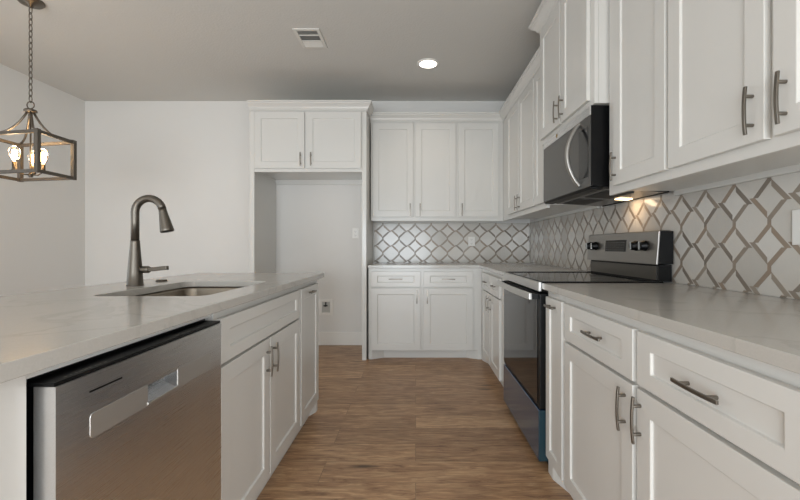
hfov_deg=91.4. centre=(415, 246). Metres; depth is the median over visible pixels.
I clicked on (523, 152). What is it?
upper cabinet
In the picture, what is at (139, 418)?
dishwasher
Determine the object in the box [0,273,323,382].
countertop
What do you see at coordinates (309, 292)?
base cabinet
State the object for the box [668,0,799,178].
upper cabinet
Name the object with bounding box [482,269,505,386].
base cabinet
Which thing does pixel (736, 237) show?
backsplash
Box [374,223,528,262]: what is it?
backsplash
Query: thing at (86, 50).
ceiling
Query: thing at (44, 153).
bulb
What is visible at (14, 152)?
bulb
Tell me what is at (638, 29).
upper cabinet
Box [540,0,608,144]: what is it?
upper cabinet
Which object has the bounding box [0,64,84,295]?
wall
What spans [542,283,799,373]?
countertop
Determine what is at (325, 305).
box
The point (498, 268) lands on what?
countertop
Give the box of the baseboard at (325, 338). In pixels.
[319,332,361,344]
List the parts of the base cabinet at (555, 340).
handle, frame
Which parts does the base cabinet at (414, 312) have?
drawer, door, drawer, door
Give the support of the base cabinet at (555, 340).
on the floor
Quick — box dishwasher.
[26,314,220,499]
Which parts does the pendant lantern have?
arm, arm, chain, arm, lantern frame, arm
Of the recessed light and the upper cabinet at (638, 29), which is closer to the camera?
the upper cabinet at (638, 29)
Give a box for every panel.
[250,111,275,272]
[362,111,372,359]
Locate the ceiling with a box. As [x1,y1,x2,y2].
[0,0,541,100]
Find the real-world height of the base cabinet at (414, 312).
0.883 m
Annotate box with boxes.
[319,299,332,314]
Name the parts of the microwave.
trim, door, handle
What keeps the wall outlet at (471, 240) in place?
attached to the backsplash at (393, 242)
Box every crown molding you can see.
[247,47,539,121]
[528,0,560,32]
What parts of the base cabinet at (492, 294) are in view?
drawer, door, drawer, door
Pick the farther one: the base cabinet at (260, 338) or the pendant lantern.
the pendant lantern
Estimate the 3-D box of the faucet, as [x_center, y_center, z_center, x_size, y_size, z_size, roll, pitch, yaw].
[-1.199,-0.031,1.763,0.207,0.410,0.068,0,0,0]
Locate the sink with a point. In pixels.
(186, 291)
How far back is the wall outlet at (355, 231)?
4.33 m
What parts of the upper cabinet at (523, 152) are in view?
door, frame, door, door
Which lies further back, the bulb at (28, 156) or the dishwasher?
the bulb at (28, 156)
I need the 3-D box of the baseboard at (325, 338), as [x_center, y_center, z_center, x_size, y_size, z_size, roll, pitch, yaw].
[-1.031,1.016,4.325,1.030,0.145,0.015,0,0,0]
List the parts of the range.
handle, trim, storage drawer, oven door, handle mount, knob, knob, vent trim, control panel, knob, knob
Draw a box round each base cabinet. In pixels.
[0,375,25,499]
[148,286,299,499]
[292,280,318,441]
[369,268,481,358]
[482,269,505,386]
[544,291,568,492]
[564,298,799,499]
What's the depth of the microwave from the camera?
2.04 m
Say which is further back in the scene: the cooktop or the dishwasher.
the cooktop
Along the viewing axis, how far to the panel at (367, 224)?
3.75 m
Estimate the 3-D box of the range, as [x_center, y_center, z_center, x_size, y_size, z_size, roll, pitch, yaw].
[0.900,0.503,2.278,0.711,1.170,0.772,0,0,0]
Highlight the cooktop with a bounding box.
[506,272,663,282]
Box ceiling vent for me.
[292,28,327,47]
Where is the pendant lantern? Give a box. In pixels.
[0,0,76,181]
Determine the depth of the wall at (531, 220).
2.14 m
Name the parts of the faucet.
spout, lever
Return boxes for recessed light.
[417,58,438,68]
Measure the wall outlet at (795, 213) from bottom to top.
0.117 m
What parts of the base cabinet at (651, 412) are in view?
handle, drawer, door, handle, handle, handle, drawer, door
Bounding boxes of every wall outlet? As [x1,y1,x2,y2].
[352,228,358,237]
[468,237,474,245]
[792,209,799,244]
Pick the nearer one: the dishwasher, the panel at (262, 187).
the dishwasher
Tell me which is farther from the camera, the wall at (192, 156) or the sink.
the wall at (192, 156)
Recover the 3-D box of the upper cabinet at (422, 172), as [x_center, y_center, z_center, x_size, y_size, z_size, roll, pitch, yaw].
[0.219,-0.775,4.143,1.360,1.017,0.361,0,0,0]
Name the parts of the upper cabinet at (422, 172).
door, door, door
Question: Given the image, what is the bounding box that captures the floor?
[256,345,572,499]
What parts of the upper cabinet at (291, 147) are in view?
door, hanging rail, door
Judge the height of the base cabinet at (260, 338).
0.883 m
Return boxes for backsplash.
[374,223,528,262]
[529,172,799,299]
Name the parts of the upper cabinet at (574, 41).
door, handle, handle, door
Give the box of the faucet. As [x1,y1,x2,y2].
[126,195,173,285]
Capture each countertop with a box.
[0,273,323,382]
[368,263,590,275]
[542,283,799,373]
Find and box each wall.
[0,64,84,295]
[85,101,529,331]
[530,191,796,299]
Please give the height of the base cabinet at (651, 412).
0.883 m
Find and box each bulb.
[8,145,20,169]
[27,151,35,173]
[41,148,48,169]
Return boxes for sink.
[137,287,241,295]
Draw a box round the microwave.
[543,105,668,206]
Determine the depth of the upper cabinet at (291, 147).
3.73 m
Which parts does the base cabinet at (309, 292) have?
frame, door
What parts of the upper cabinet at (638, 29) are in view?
handle, door, frame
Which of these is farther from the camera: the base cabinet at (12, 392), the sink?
the sink
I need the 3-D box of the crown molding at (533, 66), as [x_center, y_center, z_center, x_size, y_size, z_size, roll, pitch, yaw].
[-0.347,-1.337,3.339,2.493,0.106,1.342,0,0,0]
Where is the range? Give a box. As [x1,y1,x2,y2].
[497,230,672,462]
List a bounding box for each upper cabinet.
[254,111,361,184]
[371,122,502,222]
[503,69,599,220]
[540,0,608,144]
[609,0,759,195]
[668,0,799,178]
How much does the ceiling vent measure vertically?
0.008 m
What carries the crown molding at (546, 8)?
attached to the upper cabinet at (574, 41)
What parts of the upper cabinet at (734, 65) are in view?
handle, handle, door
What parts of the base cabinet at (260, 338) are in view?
door, frame, handle, handle, door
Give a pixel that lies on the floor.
(380, 428)

